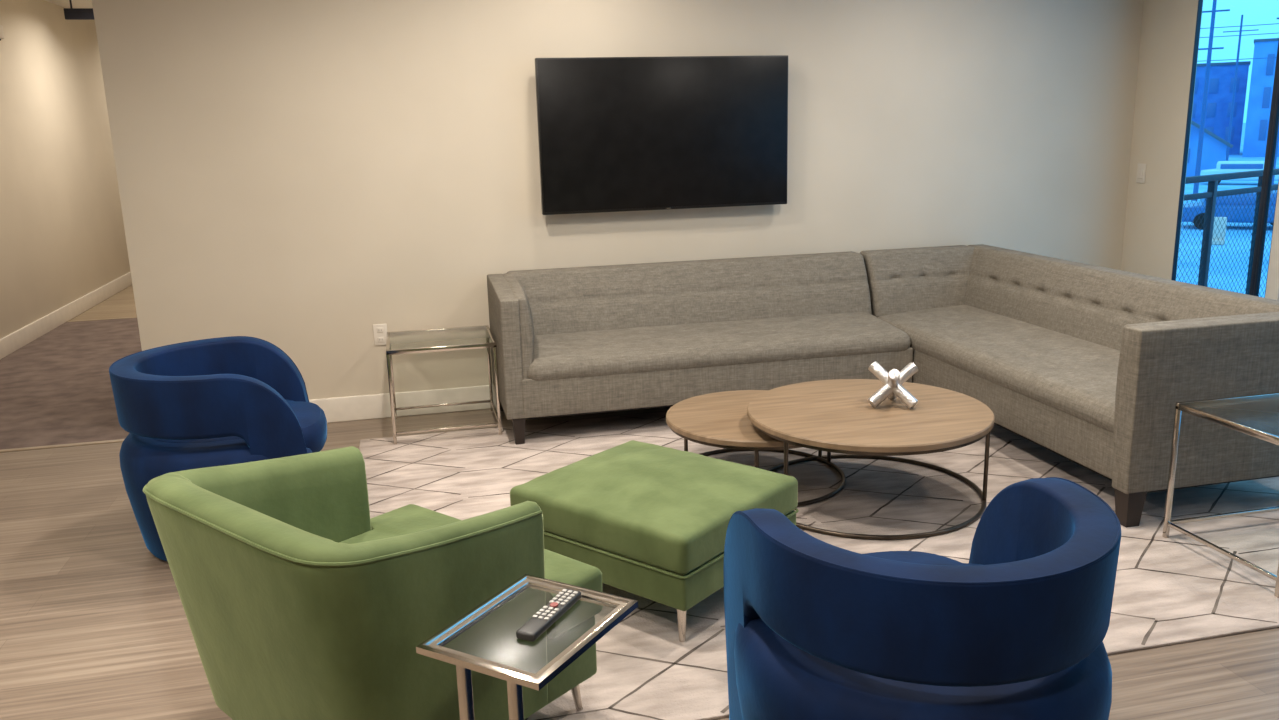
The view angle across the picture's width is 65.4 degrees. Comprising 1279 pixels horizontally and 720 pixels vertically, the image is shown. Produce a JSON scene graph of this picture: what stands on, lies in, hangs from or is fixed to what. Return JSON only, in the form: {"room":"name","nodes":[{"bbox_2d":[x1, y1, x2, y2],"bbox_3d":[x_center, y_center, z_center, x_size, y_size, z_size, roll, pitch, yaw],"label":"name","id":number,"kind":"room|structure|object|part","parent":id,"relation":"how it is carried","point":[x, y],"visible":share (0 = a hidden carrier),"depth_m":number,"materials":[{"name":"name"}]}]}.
{"room":"lounge","nodes":[
{"label":"lounge","id":0,"kind":"room"},
{"bbox_2d":[0,0,130,338],"bbox_3d":[-4.098,-0.772,4.415,0.140,2.700,15.800,-5,14,-13],"label":"wall","id":1,"kind":"structure","parent":0,"point":[63,238],"depth_m":8.51,"materials":[{"name":"paint"}]},
{"bbox_2d":[0,25,4,40],"bbox_3d":[-4.807,-2.449,7.423,0.055,0.112,0.220,-5,14,-13],"label":"emergency light","id":2,"kind":"object","parent":1,"relation":"attached to","point":[1,26],"visible":1,"depth_m":7.49,"materials":[{"name":"white plastic"}]},
{"bbox_2d":[0,272,131,358],"bbox_3d":[-3.966,0.492,4.629,0.016,0.135,15.600,-5,14,-13],"label":"baseboard","id":3,"kind":"structure","parent":1,"relation":"attached to","point":[14,341],"depth_m":8.35,"materials":[{"name":"white paint"}]},
{"bbox_2d":[45,0,92,7],"bbox_3d":[-0.550,-2.404,4.799,7.580,0.120,16.000,-5,14,-13],"label":"ceiling","id":4,"kind":"structure","parent":0,"point":[63,3],"depth_m":8.88,"materials":[{"name":"paint"}]},
{"bbox_2d":[64,0,94,19],"bbox_3d":[-4.796,-3.055,8.679,0.400,0.165,0.040,-5,14,-13],"label":"hanging sign","id":5,"kind":"object","parent":4,"relation":"hanging from","point":[70,13],"visible":0.55,"depth_m":8.65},
{"bbox_2d":[0,318,141,449],"bbox_3d":[-3.707,0.098,6.832,1.945,0.124,3.870,-5,14,-13],"label":"floor","id":6,"kind":"structure","parent":0,"point":[56,388],"depth_m":6.29,"materials":[{"name":"brown carpet"}]},
{"bbox_2d":[67,317,136,321],"bbox_3d":[-4.159,-0.384,8.672,1.545,0.006,0.040,-5,14,-13],"label":"trim","id":7,"kind":"structure","parent":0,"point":[125,317],"depth_m":8.56,"materials":[{"name":"beige wood"}]},
{"bbox_2d":[69,285,136,320],"bbox_3d":[-4.608,-0.745,10.542,1.945,0.120,3.950,-5,14,-13],"label":"floor","id":8,"kind":"structure","parent":0,"point":[121,304],"depth_m":9.13,"materials":[{"name":"beige wood"}]},
{"bbox_2d":[92,0,1143,399],"bbox_3d":[0.277,-1.153,5.549,5.835,2.700,0.140,-5,14,-13],"label":"wall","id":9,"kind":"structure","parent":0,"point":[300,177],"depth_m":5.27,"materials":[{"name":"paint"}]},
{"bbox_2d":[373,324,386,345],"bbox_3d":[-1.378,-0.134,5.300,0.072,0.115,0.010,-5,14,-13],"label":"wall outlet","id":10,"kind":"object","parent":9,"relation":"attached to","point":[379,330],"visible":0.95,"depth_m":5.30,"materials":[{"name":"white plastic"}]},
{"bbox_2d":[377,327,383,332],"bbox_3d":[-1.379,-0.159,5.293,0.034,0.028,0.005,-5,14,-13],"label":"socket","id":11,"kind":"object","parent":10,"relation":"attached to","point":[379,329],"depth_m":5.29,"materials":[{"name":"white plastic"}]},
{"bbox_2d":[378,337,383,341],"bbox_3d":[-1.377,-0.109,5.304,0.034,0.028,0.005,-5,14,-13],"label":"socket","id":12,"kind":"object","parent":10,"relation":"attached to","point":[380,339],"depth_m":5.30,"materials":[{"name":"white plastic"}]},
{"bbox_2d":[309,385,496,422],"bbox_3d":[0.269,0.117,5.754,5.715,0.135,0.016,-5,14,-13],"label":"baseboard","id":13,"kind":"structure","parent":9,"relation":"attached to","point":[374,406],"depth_m":5.40,"materials":[{"name":"white paint"}]},
{"bbox_2d":[535,55,787,214],"bbox_3d":[0.137,-1.218,5.371,1.375,0.798,0.102,-5,14,-13],"label":"television","id":14,"kind":"object","parent":9,"relation":"attached to","point":[616,134],"visible":1,"depth_m":5.32,"materials":[{"name":"black plastic"}]},
{"bbox_2d":[0,406,1278,719],"bbox_3d":[0.423,1.186,1.733,7.580,0.120,8.180,-5,14,-13],"label":"floor","id":15,"kind":"structure","parent":0,"point":[94,625],"depth_m":3.13,"materials":[{"name":"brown wood"}]},
{"bbox_2d":[0,439,123,452],"bbox_3d":[-3.258,0.461,4.965,1.545,0.006,0.035,-5,14,-13],"label":"trim","id":16,"kind":"structure","parent":15,"relation":"attached to","point":[117,440],"depth_m":5.03,"materials":[{"name":"beige metal"}]},
{"bbox_2d":[109,336,326,561],"bbox_3d":[-1.573,0.328,3.801,0.736,0.709,0.781,-5,14,-17],"label":"barrel chair","id":17,"kind":"object","parent":15,"relation":"on","point":[221,401],"visible":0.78,"depth_m":3.48,"materials":[{"name":"blue fabric"}]},
{"bbox_2d":[152,401,326,452],"bbox_3d":[-1.531,0.280,3.804,0.645,0.139,0.524,-5,14,-17],"label":"seat cushion","id":18,"kind":"object","parent":17,"relation":"on","point":[312,420],"depth_m":3.71,"materials":[{"name":"blue fabric"}]},
{"bbox_2d":[416,574,637,719],"bbox_3d":[-0.200,0.784,1.978,0.276,0.579,0.343,6,15,29],"label":"table","id":19,"kind":"object","parent":15,"relation":"on","point":[432,647],"visible":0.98,"depth_m":1.84,"materials":[{"name":"silver metal"}]},
{"bbox_3d":[-0.318,0.807,1.891,0.020,0.542,0.020,6,15,29],"label":"leg","id":20,"kind":"part","parent":19,"relation":"part of","materials":[{"name":"silver metal"}]},
{"bbox_3d":[-0.217,0.818,1.835,0.020,0.542,0.020,6,15,29],"label":"leg","id":21,"kind":"part","parent":19,"relation":"part of","materials":[{"name":"silver metal"}]},
{"bbox_2d":[516,589,580,641],"bbox_3d":[-0.174,0.492,1.938,0.040,0.022,0.195,4,14,24],"label":"remote control","id":22,"kind":"object","parent":19,"relation":"on","point":[539,623],"visible":1,"depth_m":1.92,"materials":[{"name":"grey plastic"}]},
{"bbox_2d":[487,251,912,444],"bbox_3d":[0.311,-0.106,5.296,2.131,0.755,0.739,-5,14,-13],"label":"sectional sofa","id":23,"kind":"object","parent":15,"relation":"on","point":[570,341],"visible":0.99,"depth_m":5.16,"materials":[{"name":"beige fabric"}]},
{"bbox_3d":[-0.685,-0.088,5.065,0.088,0.607,0.725,-5,14,-13],"label":"arm","id":24,"kind":"part","parent":23,"relation":"part of","materials":[{"name":"beige fabric"}]},
{"bbox_3d":[-0.587,0.338,4.851,0.062,0.140,0.062,-5,14,-13],"label":"leg","id":25,"kind":"part","parent":23,"relation":"part of","materials":[{"name":"brown wood"}]},
{"bbox_3d":[0.300,-0.351,5.490,2.031,0.365,0.258,-5,14,-13],"label":"backrest","id":26,"kind":"part","parent":23,"relation":"part of","materials":[{"name":"beige fabric"}]},
{"bbox_3d":[0.355,0.034,5.333,2.051,0.193,0.709,-5,14,-13],"label":"frame","id":27,"kind":"part","parent":23,"relation":"part of","materials":[{"name":"beige fabric"}]},
{"bbox_3d":[0.384,-0.079,5.212,2.031,0.158,0.534,-5,14,-13],"label":"seat","id":28,"kind":"part","parent":23,"relation":"part of","materials":[{"name":"beige fabric"}]},
{"bbox_2d":[359,412,1278,719],"bbox_3d":[0.889,0.547,4.120,4.050,0.011,2.770,-5,14,-13],"label":"area rug","id":29,"kind":"object","parent":15,"relation":"on","point":[1175,589],"visible":0.27,"depth_m":3.78,"materials":[{"name":"beige carpet"}]},
{"bbox_2d":[143,446,602,719],"bbox_3d":[-0.640,0.606,2.460,0.816,0.738,0.804,9,17,39],"label":"armchair","id":30,"kind":"object","parent":29,"relation":"on","point":[298,603],"visible":0.94,"depth_m":2.15,"materials":[{"name":"green fabric"}]},
{"bbox_2d":[339,504,602,638],"bbox_3d":[-0.585,0.582,2.523,0.776,0.147,0.632,9,17,39],"label":"seat cushion","id":31,"kind":"object","parent":30,"relation":"on","point":[503,623],"depth_m":2.48,"materials":[{"name":"green fabric"}]},
{"bbox_3d":[-0.573,0.736,2.569,0.736,0.175,0.577,9,17,39],"label":"seat","id":32,"kind":"part","parent":30,"relation":"part of","materials":[{"name":"green fabric"}]},
{"bbox_3d":[-0.172,0.854,2.605,0.042,0.145,0.029,1,13,12],"label":"leg","id":33,"kind":"part","parent":30,"relation":"part of","materials":[{"name":"silver metal"}]},
{"bbox_2d":[386,325,501,444],"bbox_3d":[-1.010,0.115,5.120,0.530,0.474,0.470,-5,14,-13],"label":"side table","id":34,"kind":"object","parent":29,"relation":"on","point":[492,344],"visible":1,"depth_m":4.98,"materials":[{"name":"silver metal"}]},
{"bbox_3d":[-1.207,0.189,4.849,0.016,0.463,0.016,-5,14,-13],"label":"leg","id":35,"kind":"part","parent":34,"relation":"part of","materials":[{"name":"silver metal"}]},
{"bbox_3d":[-1.312,0.091,5.280,0.016,0.463,0.016,-5,14,-13],"label":"leg","id":36,"kind":"part","parent":34,"relation":"part of","materials":[{"name":"silver metal"}]},
{"bbox_3d":[-1.015,-0.111,5.067,0.498,0.009,0.438,-5,14,-13],"label":"glass","id":37,"kind":"part","parent":34,"relation":"part of","materials":[{"name":"clear glass"}]},
{"bbox_3d":[-1.015,-0.104,5.068,0.530,0.024,0.470,-5,14,-13],"label":"frame","id":38,"kind":"part","parent":34,"relation":"part of","materials":[{"name":"silver metal"}]},
{"bbox_3d":[-0.812,0.051,5.392,0.016,0.463,0.016,-5,14,-13],"label":"leg","id":39,"kind":"part","parent":34,"relation":"part of","materials":[{"name":"silver metal"}]},
{"bbox_3d":[-0.707,0.149,4.962,0.016,0.463,0.016,-5,14,-13],"label":"leg","id":40,"kind":"part","parent":34,"relation":"part of","materials":[{"name":"silver metal"}]},
{"bbox_2d":[510,440,798,641],"bbox_3d":[0.053,0.557,3.314,0.731,0.385,0.651,9,17,38],"label":"ottoman","id":41,"kind":"object","parent":29,"relation":"on","point":[653,519],"visible":0.88,"depth_m":3.08,"materials":[{"name":"green fabric"}]},
{"bbox_2d":[510,440,797,574],"bbox_3d":[0.050,0.443,3.288,0.725,0.152,0.645,9,17,38],"label":"cushion","id":42,"kind":"object","parent":41,"relation":"on","point":[652,508],"depth_m":3.11,"materials":[{"name":"green fabric"}]},
{"bbox_3d":[0.125,0.772,2.952,0.034,0.126,0.033,9,17,38],"label":"leg","id":43,"kind":"part","parent":41,"relation":"part of","materials":[{"name":"silver metal"}]},
{"bbox_2d":[666,390,845,506],"bbox_3d":[0.504,0.368,4.273,0.776,0.290,0.776,-5,14,-13],"label":"coffee table","id":44,"kind":"object","parent":29,"relation":"on","point":[718,419],"visible":0.55,"depth_m":4.15,"materials":[{"name":"brown wood"}]},
{"bbox_3d":[0.209,0.334,4.490,0.016,0.255,0.017,-5,14,-13],"label":"leg","id":45,"kind":"part","parent":44,"relation":"part of","materials":[{"name":"brown metal"}]},
{"bbox_3d":[0.461,0.462,3.919,0.016,0.255,0.017,-5,14,-13],"label":"leg","id":46,"kind":"part","parent":44,"relation":"part of","materials":[{"name":"brown metal"}]},
{"bbox_3d":[0.842,0.335,4.415,0.016,0.255,0.017,-5,14,-13],"label":"leg","id":47,"kind":"part","parent":44,"relation":"part of","materials":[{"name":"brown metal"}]},
{"bbox_2d":[747,379,994,539],"bbox_3d":[0.921,0.372,4.039,0.962,0.366,0.962,-5,14,-13],"label":"coffee table","id":48,"kind":"object","parent":29,"relation":"on","point":[836,415],"visible":0.86,"depth_m":3.87,"materials":[{"name":"brown wood"}]},
{"bbox_3d":[0.554,0.455,3.771,0.016,0.331,0.017,-5,14,-13],"label":"leg","id":49,"kind":"part","parent":48,"relation":"part of","materials":[{"name":"brown metal"}]},
{"bbox_2d":[868,361,917,408],"bbox_3d":[1.020,0.100,4.007,0.215,0.170,0.201,-5,14,-13],"label":"sculpture","id":50,"kind":"object","parent":48,"relation":"on","point":[893,381],"visible":1,"depth_m":3.98,"materials":[{"name":"silver metal"}]},
{"bbox_3d":[1.020,0.100,4.007,0.046,0.170,0.215,1,13,12],"label":"rod","id":51,"kind":"part","parent":50,"relation":"part of","materials":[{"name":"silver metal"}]},
{"bbox_3d":[1.362,0.401,3.910,0.016,0.331,0.017,-5,14,-13],"label":"leg","id":52,"kind":"part","parent":48,"relation":"part of","materials":[{"name":"brown metal"}]},
{"bbox_2d":[860,244,1278,527],"bbox_3d":[1.919,-0.037,4.822,0.871,0.755,2.410,-5,14,-13],"label":"sectional sofa","id":53,"kind":"object","parent":29,"relation":"on","point":[1087,364],"visible":0.95,"depth_m":4.23,"materials":[{"name":"beige fabric"}]},
{"bbox_3d":[1.647,-0.458,5.794,0.700,0.365,0.258,-5,14,-13],"label":"backrest","id":54,"kind":"part","parent":53,"relation":"part of","materials":[{"name":"beige fabric"}]},
{"bbox_3d":[1.858,-0.009,4.747,0.626,0.158,2.125,-5,14,-13],"label":"seat","id":55,"kind":"part","parent":53,"relation":"part of","materials":[{"name":"beige fabric"}]},
{"bbox_3d":[1.932,0.097,4.887,0.796,0.193,2.310,-5,14,-13],"label":"frame","id":56,"kind":"part","parent":53,"relation":"part of","materials":[{"name":"beige fabric"}]},
{"bbox_3d":[2.203,-0.258,4.877,0.258,0.365,2.340,-5,14,-13],"label":"backrest","id":57,"kind":"part","parent":53,"relation":"part of","materials":[{"name":"beige fabric"}]},
{"bbox_3d":[1.820,0.544,3.702,0.078,0.140,0.078,-5,14,-13],"label":"leg","id":58,"kind":"part","parent":53,"relation":"part of","materials":[{"name":"brown wood"}]},
{"bbox_3d":[2.183,0.153,3.704,0.866,0.612,0.085,-5,14,-13],"label":"arm","id":59,"kind":"part","parent":53,"relation":"part of","materials":[{"name":"beige fabric"}]},
{"bbox_2d":[1162,392,1278,597],"bbox_3d":[2.199,0.427,3.362,0.535,0.504,0.500,-5,14,-13],"label":"side table","id":60,"kind":"object","parent":29,"relation":"on","point":[1190,407],"visible":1,"depth_m":3.50,"materials":[{"name":"silver metal"}]},
{"bbox_3d":[1.891,0.400,3.536,0.016,0.493,0.016,-5,14,-13],"label":"leg","id":61,"kind":"part","parent":60,"relation":"part of","materials":[{"name":"silver metal"}]},
{"bbox_3d":[2.193,0.193,3.307,0.535,0.024,0.500,-5,14,-13],"label":"frame","id":62,"kind":"part","parent":60,"relation":"part of","materials":[{"name":"silver metal"}]},
{"bbox_3d":[2.193,0.187,3.305,0.503,0.009,0.468,-5,14,-13],"label":"glass","id":63,"kind":"part","parent":60,"relation":"part of","materials":[{"name":"clear glass"}]},
{"bbox_3d":[2.003,0.504,3.077,0.016,0.493,0.016,-5,14,-13],"label":"leg","id":64,"kind":"part","parent":60,"relation":"part of","materials":[{"name":"silver metal"}]},
{"bbox_2d":[723,477,1120,719],"bbox_3d":[0.617,0.651,2.174,0.781,0.709,0.736,-4,13,-12],"label":"barrel chair","id":65,"kind":"object","parent":15,"relation":"on","point":[816,629],"visible":1,"depth_m":1.88,"materials":[{"name":"blue fabric"}]},
{"bbox_2d":[864,551,967,685],"bbox_3d":[0.606,0.598,2.207,0.524,0.139,0.645,-4,13,-12],"label":"seat cushion","id":66,"kind":"object","parent":65,"relation":"on","point":[903,556],"depth_m":2.41,"materials":[{"name":"blue fabric"}]},
{"bbox_2d":[1121,0,1202,280],"bbox_3d":[3.992,-0.495,2.323,0.120,2.700,7.980,-5,14,-13],"label":"wall","id":67,"kind":"structure","parent":0,"point":[1168,28],"depth_m":5.88,"materials":[{"name":"paint"}]},
{"bbox_2d":[1136,164,1145,182],"bbox_3d":[3.040,-1.132,6.036,0.010,0.115,0.072,-5,14,-13],"label":"light switch","id":68,"kind":"object","parent":67,"relation":"attached to","point":[1141,168],"visible":1,"depth_m":6.03,"materials":[{"name":"white plastic"}]},
{"bbox_2d":[1171,0,1278,294],"bbox_3d":[3.199,-1.100,5.434,0.028,2.500,0.590,-5,14,-13],"label":"window","id":69,"kind":"structure","parent":67,"relation":"in","point":[1200,2],"depth_m":5.54,"materials":[{"name":"black metal"}]},
{"bbox_2d":[1253,77,1278,296],"bbox_3d":[3.278,-1.026,5.111,0.028,2.500,0.090,-5,14,-13],"label":"window","id":70,"kind":"structure","parent":67,"relation":"in","point":[1276,113],"depth_m":5.18,"materials":[{"name":"black metal"}]},
{"bbox_2d":[1265,184,1278,299],"bbox_3d":[3.334,-1.011,5.039,0.132,2.500,0.080,-5,14,-13],"label":"trim","id":71,"kind":"structure","parent":67,"relation":"attached to","point":[1272,287],"depth_m":5.14,"materials":[{"name":"white paint"}]},
{"bbox_3d":[5.686,0.219,5.622,4.510,0.160,5.950,-5,14,-13],"label":"floor","id":72,"kind":"structure","parent":0,"visible":0},
{"bbox_2d":[1176,168,1278,297],"bbox_3d":[5.043,-0.865,7.415,4.430,1.165,0.044,-10,16,-33],"label":"balcony railing","id":73,"kind":"object","parent":72,"relation":"on","point":[1212,193],"visible":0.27,"depth_m":6.55,"materials":[{"name":"black metal"}]},
{"bbox_3d":[3.721,-0.612,6.560,0.044,1.130,0.044,-10,16,-33],"label":"post","id":74,"kind":"part","parent":73,"relation":"part of","materials":[{"name":"black metal"}]},
{"bbox_3d":[5.031,-1.308,7.311,4.430,0.035,0.032,-10,16,-33],"label":"rail","id":75,"kind":"part","parent":73,"relation":"part of","materials":[{"name":"metal"}]},
{"bbox_3d":[5.029,-1.413,7.287,4.430,0.040,0.044,-10,16,-33],"label":"rail","id":76,"kind":"part","parent":73,"relation":"part of","materials":[{"name":"metal"}]},
{"bbox_3d":[4.268,-0.710,6.915,0.044,1.130,0.044,-10,16,-33],"label":"post","id":77,"kind":"part","parent":73,"relation":"part of","materials":[{"name":"black metal"}]},
{"label":"outside","id":78,"kind":"structure","parent":0,"visible":0},
{"bbox_2d":[1176,123,1278,296],"bbox_3d":[133.376,-37.646,166.136,322.000,0.300,390.000,-5,14,-13],"label":"street","id":79,"kind":"structure","parent":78,"point":[1224,184],"depth_m":33.52,"materials":[{"name":"blue asphalt"}]},
{"bbox_2d":[1186,121,1232,176],"bbox_3d":[40.600,-15.870,73.913,5.768,4.112,8.450,6,15,28],"label":"gabled house","id":80,"kind":"structure","parent":79,"relation":"on","point":[1214,147],"depth_m":70.14,"materials":[{"name":"paint"}]},
{"bbox_2d":[1192,0,1229,200],"bbox_3d":[28.892,-13.294,50.881,1.400,10.200,0.240,6,15,28],"label":"utility pole","id":81,"kind":"object","parent":79,"relation":"on","point":[1207,74],"visible":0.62,"depth_m":50.73,"materials":[{"name":"blue wood"}]},
{"bbox_2d":[1212,217,1226,244],"bbox_3d":[20.014,-4.490,34.576,0.600,0.950,0.400,6,15,29],"label":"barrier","id":82,"kind":"object","parent":79,"relation":"on","point":[1216,218],"visible":0.52,"depth_m":34.44,"materials":[{"name":"white plastic"}]},
{"bbox_2d":[1192,61,1250,154],"bbox_3d":[62.248,-27.824,110.699,8.600,9.500,10.200,6,15,29],"label":"apartment building","id":83,"kind":"structure","parent":79,"relation":"on","point":[1221,78],"depth_m":105.29,"materials":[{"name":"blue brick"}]},
{"bbox_2d":[1182,190,1276,229],"bbox_3d":[23.687,-5.907,39.171,4.400,1.415,1.920,5,15,25],"label":"car","id":84,"kind":"object","parent":79,"relation":"on","point":[1273,192],"visible":0.31,"depth_m":38.59,"materials":[{"name":"blue paint"}]},
{"bbox_2d":[1200,161,1278,183],"bbox_3d":[37.824,-11.771,62.619,4.400,1.415,1.920,6,15,30],"label":"car","id":85,"kind":"object","parent":79,"relation":"on","point":[1222,166],"visible":0.41,"depth_m":62.02,"materials":[{"name":"white paint"}]},
{"bbox_2d":[1224,15,1258,160],"bbox_3d":[54.952,-25.041,91.963,2.800,13.000,0.240,6,15,29],"label":"utility pole","id":86,"kind":"object","parent":79,"relation":"on","point":[1241,23],"visible":1,"depth_m":91.84,"materials":[{"name":"blue wood"}]},
{"bbox_2d":[1242,38,1278,156],"bbox_3d":[67.451,-26.241,99.519,11.300,11.250,10.200,7,15,31],"label":"office building","id":87,"kind":"structure","parent":79,"relation":"on","point":[1263,70],"depth_m":97.73,"materials":[{"name":"paint"}]},
{"bbox_2d":[1272,18,1278,184],"bbox_3d":[32.803,-13.106,50.954,1.200,9.600,0.240,7,15,31],"label":"utility pole","id":88,"kind":"object","parent":79,"relation":"on","point":[1277,18],"visible":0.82,"depth_m":51.44,"materials":[{"name":"blue wood"}]},
{"bbox_2d":[1197,23,1278,61],"bbox_3d":[34.056,-18.031,56.159,28.001,2.088,0.047,6,15,30],"label":"power lines","id":89,"kind":"object","parent":88,"relation":"attached to","point":[1276,23],"visible":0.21,"depth_m":56.20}
]}

